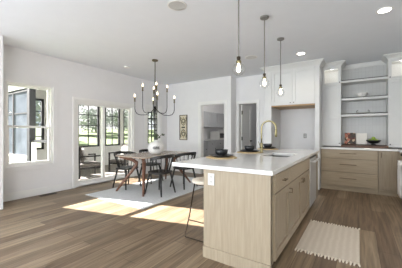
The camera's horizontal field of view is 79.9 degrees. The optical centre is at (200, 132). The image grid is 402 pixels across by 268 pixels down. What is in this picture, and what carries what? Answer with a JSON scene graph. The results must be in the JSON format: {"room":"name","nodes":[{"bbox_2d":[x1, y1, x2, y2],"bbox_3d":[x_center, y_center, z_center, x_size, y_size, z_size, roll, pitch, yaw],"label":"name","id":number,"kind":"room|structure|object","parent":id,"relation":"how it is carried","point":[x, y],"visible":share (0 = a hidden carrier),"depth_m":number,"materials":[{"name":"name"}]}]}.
{"room":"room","nodes":[
{"label":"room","id":0,"kind":"room"},
{"bbox_2d":[0,35,2,209],"bbox_3d":[-4.990,-0.165,1.692,0.620,2.800,5.614,0,0,33],"label":"wall","id":1,"kind":"structure","parent":0,"point":[1,36],"depth_m":3.85,"materials":[{"name":"paint"}]},
{"bbox_2d":[36,90,122,167],"bbox_3d":[-3.847,-0.045,9.521,0.120,2.680,6.300,0,0,33],"label":"wall","id":2,"kind":"structure","parent":0,"point":[41,154],"depth_m":9.04,"materials":[{"name":"paint"}]},
{"bbox_2d":[8,86,22,91],"bbox_3d":[-4.339,0.075,6.064,3.090,2.920,0.140,0,0,33],"label":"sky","id":3,"kind":"structure","parent":2,"relation":"attached to","point":[10,88],"depth_m":6.47,"materials":[{"name":"paint"}]},
{"bbox_2d":[8,91,26,155],"bbox_3d":[-4.898,-0.230,6.407,1.500,1.630,0.010,0,0,33],"label":"window","id":4,"kind":"structure","parent":2,"relation":"in","point":[20,99],"depth_m":6.34,"materials":[{"name":"clear glass"}]},
{"bbox_2d":[9,142,35,162],"bbox_3d":[-4.784,0.765,6.344,1.760,1.060,0.120,0,0,33],"label":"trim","id":5,"kind":"structure","parent":2,"relation":"attached to","point":[13,158],"depth_m":6.22,"materials":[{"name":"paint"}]},
{"bbox_2d":[8,88,47,161],"bbox_3d":[-4.329,0.085,6.034,2.860,2.420,0.140,0,0,33],"label":"trim","id":6,"kind":"structure","parent":2,"relation":"attached to","point":[31,93],"depth_m":5.92,"materials":[{"name":"white paint"}]},
{"bbox_2d":[36,98,43,149],"bbox_3d":[-5.271,-0.265,7.333,0.060,1.600,0.840,0,0,33],"label":"window","id":7,"kind":"structure","parent":2,"relation":"in","point":[37,99],"depth_m":7.63,"materials":[{"name":"black metal"}]},
{"bbox_2d":[78,105,98,146],"bbox_3d":[-4.207,-0.265,8.956,0.060,1.600,0.880,0,0,33],"label":"window","id":8,"kind":"structure","parent":2,"relation":"in","point":[97,115],"depth_m":8.96,"materials":[{"name":"black metal"}]},
{"bbox_2d":[105,108,119,145],"bbox_3d":[-3.636,-0.265,9.825,0.060,1.600,0.720,0,0,33],"label":"window","id":9,"kind":"structure","parent":2,"relation":"in","point":[112,116],"depth_m":9.83,"materials":[{"name":"black metal"}]},
{"bbox_2d":[123,109,127,143],"bbox_3d":[-3.109,-0.265,10.628,0.060,1.600,0.880,0,0,33],"label":"window","id":10,"kind":"structure","parent":2,"relation":"in","point":[123,109],"depth_m":10.26,"materials":[{"name":"black metal"}]},
{"bbox_2d":[148,112,155,142],"bbox_3d":[-2.528,-0.265,11.514,0.060,1.600,0.920,0,0,33],"label":"window","id":11,"kind":"structure","parent":2,"relation":"in","point":[148,112],"depth_m":11.83,"materials":[{"name":"black metal"}]},
{"bbox_2d":[78,164,127,180],"bbox_3d":[-2.649,1.415,8.687,3.140,0.240,6.380,0,0,33],"label":"floor","id":12,"kind":"structure","parent":0,"point":[85,174],"depth_m":7.77,"materials":[{"name":"concrete"}]},
{"bbox_2d":[78,146,100,178],"bbox_3d":[-3.356,0.838,7.107,0.680,0.915,0.710,0,0,-43],"label":"patio chair","id":13,"kind":"object","parent":12,"relation":"on","point":[83,155],"visible":0.65,"depth_m":6.86,"materials":[{"name":"black metal"}]},
{"bbox_2d":[78,146,83,161],"bbox_3d":[-3.540,0.615,6.937,0.177,0.470,0.580,0,0,-43],"label":"cushion","id":14,"kind":"object","parent":13,"relation":"on","point":[81,149],"depth_m":6.73,"materials":[{"name":"grey fabric"}]},
{"bbox_2d":[82,148,88,159],"bbox_3d":[-3.416,0.635,7.024,0.210,0.331,0.360,0,0,-43],"label":"pillow","id":15,"kind":"object","parent":13,"relation":"on","point":[84,151],"depth_m":6.90,"materials":[{"name":"white fabric"}]},
{"bbox_2d":[80,161,100,167],"bbox_3d":[-3.338,0.940,7.124,0.610,0.090,0.600,0,0,-43],"label":"seat cushion","id":16,"kind":"object","parent":13,"relation":"on","point":[90,164],"depth_m":6.93,"materials":[{"name":"grey fabric"}]},
{"bbox_2d":[108,143,127,172],"bbox_3d":[-2.603,0.838,8.106,0.710,0.915,0.680,0,0,23],"label":"patio chair","id":17,"kind":"object","parent":12,"relation":"on","point":[125,145],"visible":0.34,"depth_m":7.93,"materials":[{"name":"black metal"}]},
{"bbox_2d":[110,158,127,162],"bbox_3d":[-2.613,0.940,8.083,0.600,0.090,0.610,0,0,23],"label":"seat cushion","id":18,"kind":"object","parent":17,"relation":"on","point":[113,160],"depth_m":7.85,"materials":[{"name":"grey fabric"}]},
{"bbox_2d":[120,146,127,154],"bbox_3d":[-2.582,0.635,8.206,0.360,0.331,0.210,0,0,23],"label":"pillow","id":19,"kind":"object","parent":17,"relation":"on","point":[124,148],"depth_m":8.19,"materials":[{"name":"fabric"}]},
{"bbox_2d":[3,45,223,193],"bbox_3d":[-1.237,-0.165,7.859,0.130,2.800,8.816,0,0,33],"label":"wall","id":20,"kind":"structure","parent":0,"point":[73,79],"depth_m":5.25,"materials":[{"name":"paint"}]},
{"bbox_2d":[3,75,57,172],"bbox_3d":[-3.323,-0.150,4.653,0.138,1.740,0.985,0,0,33],"label":"window","id":21,"kind":"structure","parent":20,"relation":"in","point":[52,93],"depth_m":4.71,"materials":[{"name":"paint"}]},
{"bbox_2d":[3,166,164,201],"bbox_3d":[-2.355,1.165,6.021,0.016,0.140,4.516,0,0,33],"label":"baseboard","id":22,"kind":"structure","parent":20,"relation":"attached to","point":[49,189],"depth_m":4.72,"materials":[{"name":"paint"}]},
{"bbox_2d":[73,97,134,187],"bbox_3d":[-2.406,0.223,6.069,0.158,2.025,1.760,0,0,33],"label":"door","id":23,"kind":"structure","parent":20,"relation":"in","point":[77,101],"depth_m":5.95,"materials":[{"name":"paint"}]},
{"bbox_2d":[145,104,161,147],"bbox_3d":[-1.506,-0.185,7.423,0.138,1.300,0.740,0,0,33],"label":"window","id":24,"kind":"structure","parent":20,"relation":"in","point":[148,108],"depth_m":7.43,"materials":[{"name":"paint"}]},
{"bbox_2d":[204,111,223,127],"bbox_3d":[0.217,-0.510,9.635,0.348,0.610,3.950,0,0,33],"label":"wall cabinet","id":25,"kind":"object","parent":20,"relation":"attached to","point":[211,120],"visible":0.41,"depth_m":9.84,"materials":[{"name":"paint"}]},
{"bbox_2d":[167,76,232,168],"bbox_3d":[-0.111,-0.165,7.327,2.335,2.800,0.130,0,0,33],"label":"wall","id":26,"kind":"structure","parent":0,"point":[187,95],"depth_m":7.35,"materials":[{"name":"paint"}]},
{"bbox_2d":[179,115,186,139],"bbox_3d":[-0.553,-0.158,7.519,0.296,0.785,0.040,0,0,33],"label":"wall art","id":27,"kind":"object","parent":26,"relation":"attached to","point":[182,118],"visible":1,"depth_m":7.52},
{"bbox_2d":[168,166,197,172],"bbox_3d":[-0.145,1.165,7.261,2.319,0.140,0.016,0,0,33],"label":"baseboard","id":28,"kind":"structure","parent":26,"relation":"attached to","point":[188,170],"depth_m":7.39,"materials":[{"name":"paint"}]},
{"bbox_2d":[198,100,226,173],"bbox_3d":[0.359,0.160,7.007,0.973,2.150,0.148,0,0,33],"label":"trim","id":29,"kind":"structure","parent":26,"relation":"attached to","point":[201,105],"depth_m":7.17,"materials":[{"name":"paint"}]},
{"bbox_2d":[0,0,401,84],"bbox_3d":[0.101,-1.625,3.672,7.000,0.120,14.550,0,0,33],"label":"ceiling","id":30,"kind":"structure","parent":0,"point":[199,41],"depth_m":3.79,"materials":[{"name":"paint"}]},
{"bbox_2d":[134,59,174,115],"bbox_3d":[-0.992,-0.965,5.179,0.636,1.200,0.636,0,0,28],"label":"chandelier","id":31,"kind":"object","parent":30,"relation":"hanging from","point":[155,109],"visible":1,"depth_m":5.11,"materials":[{"name":"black metal"}]},
{"bbox_2d":[167,0,186,10],"bbox_3d":[-0.296,-1.562,2.957,0.240,0.006,0.240,0,0,33],"label":"ceiling speaker","id":32,"kind":"object","parent":30,"relation":"attached to","point":[177,5],"visible":1,"depth_m":2.95,"materials":[{"name":"paint"}]},
{"bbox_2d":[168,1,184,9],"bbox_3d":[-0.296,-1.563,2.957,0.210,0.004,0.210,0,0,33],"label":"grille","id":33,"kind":"object","parent":32,"relation":"attached to","point":[176,5],"depth_m":2.95,"materials":[{"name":"white plastic"}]},
{"bbox_2d":[236,0,243,73],"bbox_3d":[0.396,-1.081,2.527,0.136,0.968,0.136,0,0,33],"label":"pendant light","id":34,"kind":"object","parent":30,"relation":"hanging from","point":[238,61],"visible":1,"depth_m":2.52,"materials":[{"name":"silver metal"}]},
{"bbox_2d":[245,55,256,58],"bbox_3d":[1.042,-1.562,4.997,0.260,0.006,0.260,0,0,33],"label":"ceiling speaker","id":35,"kind":"object","parent":30,"relation":"attached to","point":[250,56],"visible":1,"depth_m":5.00,"materials":[{"name":"paint"}]},
{"bbox_2d":[260,15,268,85],"bbox_3d":[0.860,-1.081,3.251,0.136,0.968,0.136,0,0,33],"label":"pendant light","id":36,"kind":"object","parent":30,"relation":"hanging from","point":[263,17],"visible":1,"depth_m":3.25,"materials":[{"name":"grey metal"}]},
{"bbox_2d":[277,37,283,93],"bbox_3d":[1.326,-1.081,3.998,0.136,0.968,0.136,0,0,33],"label":"pendant light","id":37,"kind":"object","parent":30,"relation":"hanging from","point":[280,39],"visible":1,"depth_m":3.99,"materials":[{"name":"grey metal"}]},
{"bbox_2d":[375,6,393,13],"bbox_3d":[2.345,-1.561,3.066,0.190,0.008,0.190,0,0,33],"label":"recessed light","id":38,"kind":"object","parent":30,"relation":"in","point":[386,9],"visible":1,"depth_m":3.06,"materials":[{"name":"paint"}]},
{"bbox_2d":[378,8,391,12],"bbox_3d":[2.345,-1.562,3.066,0.142,0.005,0.142,0,0,33],"label":"diffuser","id":39,"kind":"object","parent":38,"relation":"attached to","point":[382,10],"depth_m":3.07,"materials":[{"name":"white plastic"}]},
{"bbox_2d":[0,171,401,267],"bbox_3d":[0.101,1.285,3.672,7.000,0.100,14.550,0,0,33],"label":"floor","id":40,"kind":"structure","parent":0,"point":[70,228],"depth_m":2.99,"materials":[{"name":"brown wood"}]},
{"bbox_2d":[86,175,203,208],"bbox_3d":[-0.880,1.229,5.403,1.630,0.012,2.660,0,0,33],"label":"dining rug","id":41,"kind":"object","parent":40,"relation":"on","point":[132,197],"visible":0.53,"depth_m":4.81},
{"bbox_2d":[112,151,141,189],"bbox_3d":[-1.674,0.827,5.404,0.496,0.798,0.574,0,0,33],"label":"dining chair","id":42,"kind":"object","parent":41,"relation":"on","point":[129,167],"visible":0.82,"depth_m":5.37,"materials":[{"name":"black paint"}]},
{"bbox_2d":[138,149,163,183],"bbox_3d":[-1.274,0.827,6.014,0.496,0.798,0.574,0,0,31],"label":"dining chair","id":43,"kind":"object","parent":41,"relation":"on","point":[141,150],"visible":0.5,"depth_m":5.93,"materials":[{"name":"black paint"}]},
{"bbox_2d":[115,151,190,196],"bbox_3d":[-1.013,0.856,5.437,0.920,0.757,1.580,0,0,33],"label":"dining table","id":44,"kind":"object","parent":41,"relation":"on","point":[146,155],"visible":0.73,"depth_m":5.04,"materials":[{"name":"brown wood"}]},
{"bbox_2d":[148,140,163,153],"bbox_3d":[-0.993,0.321,5.304,0.370,0.315,0.370,0,0,33],"label":"vase","id":45,"kind":"object","parent":44,"relation":"on","point":[155,147],"visible":0.98,"depth_m":5.17,"materials":[{"name":"white ceramic"}]},
{"bbox_2d":[152,131,164,139],"bbox_3d":[-0.912,0.087,5.279,0.325,0.264,0.238,0,0,-26],"label":"sprigs","id":46,"kind":"object","parent":45,"relation":"in","point":[155,134],"visible":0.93,"depth_m":5.28,"materials":[{"name":"green plant"}]},
{"bbox_2d":[144,154,175,196],"bbox_3d":[-0.804,0.827,4.810,0.496,0.798,0.574,0,0,31],"label":"dining chair","id":47,"kind":"object","parent":41,"relation":"on","point":[160,172],"visible":1,"depth_m":4.67,"materials":[{"name":"black paint"}]},
{"bbox_2d":[170,152,197,189],"bbox_3d":[-0.374,0.827,5.410,0.496,0.798,0.574,0,0,39],"label":"dining chair","id":48,"kind":"object","parent":41,"relation":"on","point":[188,153],"visible":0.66,"depth_m":5.20,"materials":[{"name":"black paint"}]},
{"bbox_2d":[185,177,203,242],"bbox_3d":[0.077,0.910,3.000,0.389,0.650,0.596,0,0,33],"label":"bar stool","id":49,"kind":"object","parent":40,"relation":"on","point":[199,181],"visible":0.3,"depth_m":2.89,"materials":[{"name":"beige fabric"}]},
{"bbox_2d":[204,141,223,156],"bbox_3d":[0.347,0.785,9.550,0.658,0.900,3.950,0,0,33],"label":"base cabinet","id":50,"kind":"object","parent":40,"relation":"on","point":[209,147],"visible":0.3,"depth_m":9.13,"materials":[{"name":"paint"}]},
{"bbox_3d":[0.343,0.315,9.553,0.648,0.040,3.990,0,0,33],"label":"countertop","id":51,"kind":"structure","parent":50,"relation":"on","visible":0},
{"bbox_2d":[210,132,223,139],"bbox_3d":[0.762,0.128,10.049,0.448,0.325,0.700,0,0,33],"label":"microwave","id":52,"kind":"object","parent":51,"relation":"on","point":[213,135],"visible":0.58,"depth_m":9.78,"materials":[{"name":"silver metal"}]},
{"bbox_2d":[203,153,317,267],"bbox_3d":[1.064,0.799,3.317,0.729,0.872,2.706,0,0,33],"label":"kitchen island","id":53,"kind":"object","parent":40,"relation":"on","point":[250,219],"visible":0.94,"depth_m":2.23,"materials":[{"name":"beige wood"}]},
{"bbox_2d":[208,173,213,185],"bbox_3d":[0.098,0.457,2.346,0.072,0.116,0.010,0,0,33],"label":"outlet","id":54,"kind":"object","parent":53,"relation":"attached to","point":[210,175],"visible":1,"depth_m":2.34,"materials":[{"name":"plastic"}]},
{"bbox_2d":[172,149,318,175],"bbox_3d":[0.911,0.340,3.460,1.088,0.040,2.815,0,0,33],"label":"island countertop","id":55,"kind":"structure","parent":53,"relation":"on","point":[264,163],"depth_m":2.56,"materials":[{"name":"white stone"}]},
{"bbox_2d":[206,156,236,158],"bbox_3d":[0.261,0.315,3.058,0.400,0.011,0.400,0,0,33],"label":"placemat","id":56,"kind":"object","parent":55,"relation":"on","point":[209,157],"visible":0.62,"depth_m":2.98,"materials":[{"name":"beige wicker"}]},
{"bbox_2d":[209,154,232,156],"bbox_3d":[0.261,0.295,3.058,0.310,0.029,0.310,0,0,33],"label":"dinner plate","id":57,"kind":"object","parent":56,"relation":"on","point":[213,155],"visible":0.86,"depth_m":2.98,"materials":[{"name":"black ceramic"}]},
{"bbox_2d":[215,149,227,155],"bbox_3d":[0.261,0.260,3.058,0.170,0.086,0.170,0,0,33],"label":"bowl","id":58,"kind":"object","parent":57,"relation":"on","point":[220,152],"visible":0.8,"depth_m":3.00,"materials":[{"name":"black ceramic"}]},
{"bbox_2d":[237,151,261,153],"bbox_3d":[0.776,0.315,3.844,0.400,0.011,0.400,0,0,33],"label":"placemat","id":59,"kind":"object","parent":55,"relation":"on","point":[238,151],"visible":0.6,"depth_m":3.74,"materials":[{"name":"beige wicker"}]},
{"bbox_3d":[0.776,0.296,3.844,0.310,0.029,0.310,0,0,33],"label":"dinner plate","id":60,"kind":"object","parent":59,"relation":"on","visible":0},
{"bbox_2d":[244,146,254,150],"bbox_3d":[0.776,0.260,3.844,0.170,0.086,0.170,0,0,33],"label":"bowl","id":61,"kind":"object","parent":60,"relation":"on","point":[247,148],"visible":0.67,"depth_m":3.78,"materials":[{"name":"black ceramic"}]},
{"bbox_2d":[258,120,276,152],"bbox_3d":[1.044,0.063,3.748,0.281,0.513,0.091,0,0,33],"label":"faucet","id":62,"kind":"object","parent":55,"relation":"on","point":[264,122],"visible":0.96,"depth_m":3.79,"materials":[{"name":"gold metal"}]},
{"bbox_3d":[1.281,0.315,4.614,0.400,0.011,0.400,0,0,33],"label":"placemat","id":63,"kind":"object","parent":55,"relation":"on","visible":0},
{"bbox_3d":[1.281,0.296,4.614,0.310,0.029,0.310,0,0,33],"label":"dinner plate","id":64,"kind":"object","parent":63,"relation":"on","visible":0},
{"bbox_2d":[263,144,271,147],"bbox_3d":[1.281,0.260,4.614,0.170,0.086,0.170,0,0,33],"label":"bowl","id":65,"kind":"object","parent":64,"relation":"on","point":[264,145],"visible":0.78,"depth_m":4.55,"materials":[{"name":"black ceramic"}]},
{"bbox_2d":[260,58,325,189],"bbox_3d":[2.251,-0.165,5.798,1.363,2.799,0.894,0,0,33],"label":"tall cabinet","id":66,"kind":"object","parent":40,"relation":"on","point":[301,82],"visible":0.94,"depth_m":5.46,"materials":[{"name":"white paint"}]},
{"bbox_2d":[295,220,360,266],"bbox_3d":[1.504,1.228,2.788,0.581,0.017,1.056,0,0,33],"label":"kitchen rug","id":67,"kind":"object","parent":40,"relation":"on","point":[328,240],"visible":1,"depth_m":2.67,"materials":[{"name":"beige fabric"}]},
{"bbox_2d":[321,149,377,193],"bbox_3d":[3.241,0.799,5.279,1.024,0.872,0.675,0,0,33],"label":"base cabinet","id":68,"kind":"object","parent":40,"relation":"on","point":[345,170],"visible":0.99,"depth_m":5.01,"materials":[{"name":"beige wood"}]},
{"bbox_2d":[378,151,398,196],"bbox_3d":[3.810,0.799,4.905,0.330,0.872,0.675,0,0,33],"label":"base cabinet","id":69,"kind":"object","parent":40,"relation":"on","point":[387,160],"visible":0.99,"depth_m":4.68,"materials":[{"name":"beige wood"}]},
{"bbox_3d":[4.171,0.799,4.478,0.773,0.872,0.994,0,0,33],"label":"cabinet","id":70,"kind":"object","parent":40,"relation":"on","visible":0},
{"bbox_2d":[321,146,401,152],"bbox_3d":[3.608,0.340,4.844,2.117,0.040,0.999,0,0,33],"label":"countertop","id":71,"kind":"structure","parent":70,"relation":"on","point":[322,147],"depth_m":4.88,"materials":[{"name":"white stone"}]},
{"bbox_2d":[322,60,345,145],"bbox_3d":[3.054,-0.632,5.509,0.463,1.864,0.494,0,0,33],"label":"tall cabinet","id":72,"kind":"object","parent":71,"relation":"on","point":[331,71],"visible":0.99,"depth_m":5.42,"materials":[{"name":"white paint"}]},
{"bbox_2d":[341,144,388,148],"bbox_3d":[3.504,0.293,5.176,0.816,0.052,0.540,0,0,33],"label":"wooden board","id":73,"kind":"object","parent":71,"relation":"on","point":[342,145],"visible":0.91,"depth_m":4.96,"materials":[{"name":"brown wood"}]},
{"bbox_2d":[345,133,354,143],"bbox_3d":[3.371,0.134,5.432,0.200,0.253,0.085,0,0,39],"label":"book","id":74,"kind":"object","parent":73,"relation":"on","point":[349,137],"visible":0.98,"depth_m":5.42,"materials":[{"name":"paper"}]},
{"bbox_2d":[356,133,366,143],"bbox_3d":[3.557,0.138,5.315,0.200,0.244,0.072,0,0,29],"label":"book","id":75,"kind":"object","parent":73,"relation":"on","point":[361,138],"visible":1,"depth_m":5.31,"materials":[{"name":"paper"}]},
{"bbox_2d":[366,140,380,144],"bbox_3d":[3.645,0.213,5.072,0.270,0.106,0.270,0,0,33],"label":"fruit bowl","id":76,"kind":"object","parent":73,"relation":"on","point":[373,142],"visible":0.91,"depth_m":5.00,"materials":[{"name":"black ceramic"}]},
{"bbox_2d":[381,52,401,147],"bbox_3d":[4.212,-0.632,4.750,0.998,1.864,0.494,0,0,33],"label":"tall cabinet","id":77,"kind":"object","parent":71,"relation":"on","point":[393,61],"visible":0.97,"depth_m":4.81,"materials":[{"name":"white paint"}]},
{"bbox_3d":[3.656,0.764,3.754,0.839,0.942,0.760,0,0,33],"label":"range","id":78,"kind":"object","parent":40,"relation":"on","visible":0},
{"bbox_2d":[397,160,401,197],"bbox_3d":[3.286,0.761,3.944,0.065,0.563,0.401,0,0,33],"label":"towel","id":79,"kind":"object","parent":78,"relation":"hanging from","point":[399,168],"visible":1,"depth_m":3.86,"materials":[{"name":"white fabric"}]},
{"bbox_2d":[233,77,255,151],"bbox_3d":[1.962,-0.165,8.478,0.130,2.800,4.070,0,0,33],"label":"wall","id":80,"kind":"structure","parent":0,"point":[234,78],"depth_m":6.88,"materials":[{"name":"paint"}]},
{"bbox_2d":[236,74,264,147],"bbox_3d":[1.477,-0.165,6.667,1.045,2.800,0.130,0,0,33],"label":"wall","id":81,"kind":"structure","parent":0,"point":[249,87],"depth_m":6.58,"materials":[{"name":"paint"}]},
{"bbox_2d":[241,105,251,149],"bbox_3d":[1.368,0.215,7.134,0.089,2.020,0.569,0,0,42],"label":"door","id":82,"kind":"structure","parent":81,"relation":"in","point":[246,111],"depth_m":7.15,"materials":[{"name":"paint"}]},
{"bbox_2d":[236,100,258,151],"bbox_3d":[1.329,0.170,6.754,0.692,2.130,0.148,0,0,33],"label":"trim","id":83,"kind":"structure","parent":81,"relation":"attached to","point":[238,103],"depth_m":6.85,"materials":[{"name":"paint"}]},
{"bbox_2d":[280,108,394,149],"bbox_3d":[3.472,-0.165,5.610,3.450,2.800,0.130,0,0,33],"label":"wall","id":84,"kind":"structure","parent":0,"point":[294,123],"depth_m":6.18,"materials":[{"name":"paint"}]},
{"bbox_2d":[342,65,385,144],"bbox_3d":[3.655,-0.574,5.407,0.823,1.783,0.008,0,0,33],"label":"wall tile","id":85,"kind":"structure","parent":84,"relation":"attached to","point":[375,127],"depth_m":5.38,"materials":[{"name":"white tile"}]},
{"bbox_2d":[343,61,385,69],"bbox_3d":[3.649,-1.514,5.397,0.822,0.099,0.029,0,0,33],"label":"trim","id":86,"kind":"structure","parent":84,"relation":"attached to","point":[374,63],"depth_m":5.38,"materials":[{"name":"white paint"}]},
{"bbox_2d":[341,76,387,85],"bbox_3d":[3.551,-1.127,5.248,0.822,0.064,0.371,0,0,33],"label":"shelf","id":87,"kind":"object","parent":84,"relation":"attached to","point":[379,78],"visible":0.98,"depth_m":5.15,"materials":[{"name":"white paint"}]},
{"bbox_2d":[341,95,387,101],"bbox_3d":[3.551,-0.737,5.248,0.822,0.064,0.371,0,0,33],"label":"shelf","id":88,"kind":"object","parent":84,"relation":"attached to","point":[377,97],"visible":0.99,"depth_m":5.13,"materials":[{"name":"white paint"}]},
{"bbox_2d":[356,92,367,97],"bbox_3d":[3.495,-0.803,5.218,0.212,0.107,0.212,0,0,11],"label":"bowl","id":89,"kind":"object","parent":88,"relation":"on","point":[361,93],"visible":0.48,"depth_m":5.15,"materials":[{"name":"white ceramic"}]},
{"bbox_2d":[341,112,387,117],"bbox_3d":[3.551,-0.382,5.248,0.822,0.064,0.371,0,0,33],"label":"shelf","id":90,"kind":"object","parent":84,"relation":"attached to","point":[378,113],"visible":0.98,"depth_m":5.12,"materials":[{"name":"white paint"}]},
{"label":"outside","id":91,"kind":"structure","parent":0,"visible":0},
{"bbox_2d":[36,128,153,147],"bbox_3d":[-19.124,0.585,30.488,54.570,3.300,110.000,0,0,33],"label":"lawn","id":92,"kind":"structure","parent":91,"point":[83,140],"depth_m":26.13,"materials":[{"name":"green plant"}]},
{"bbox_2d":[36,101,40,125],"bbox_3d":[-15.560,-1.794,20.655,3.573,4.669,4.475,0,0,-25],"label":"tree","id":93,"kind":"object","parent":92,"relation":"on","point":[38,119],"visible":0.02,"depth_m":20.69,"materials":[{"name":"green plant"}]},
{"bbox_2d":[79,106,114,131],"bbox_3d":[-15.402,-1.727,34.811,5.515,3.947,5.220,0,0,33],"label":"tree","id":94,"kind":"object","parent":92,"relation":"on","point":[84,121],"visible":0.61,"depth_m":33.74,"materials":[{"name":"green plant"}]},
{"bbox_2d":[106,108,127,130],"bbox_3d":[-15.671,-2.397,45.746,5.457,5.224,6.486,0,0,-34],"label":"tree","id":95,"kind":"object","parent":92,"relation":"on","point":[116,113],"visible":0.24,"depth_m":44.98,"materials":[{"name":"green plant"}]},
{"bbox_2d":[124,114,127,130],"bbox_3d":[-10.635,-1.842,36.703,5.194,4.080,4.449,0,0,33],"label":"tree","id":96,"kind":"object","parent":92,"relation":"on","point":[125,119],"visible":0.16,"depth_m":35.25,"materials":[{"name":"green plant"}]},
{"bbox_2d":[149,113,153,126],"bbox_3d":[-8.412,-3.091,47.913,6.643,5.969,5.298,0,0,33],"label":"tree","id":97,"kind":"object","parent":92,"relation":"on","point":[149,113],"visible":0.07,"depth_m":47.91,"materials":[{"name":"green plant"}]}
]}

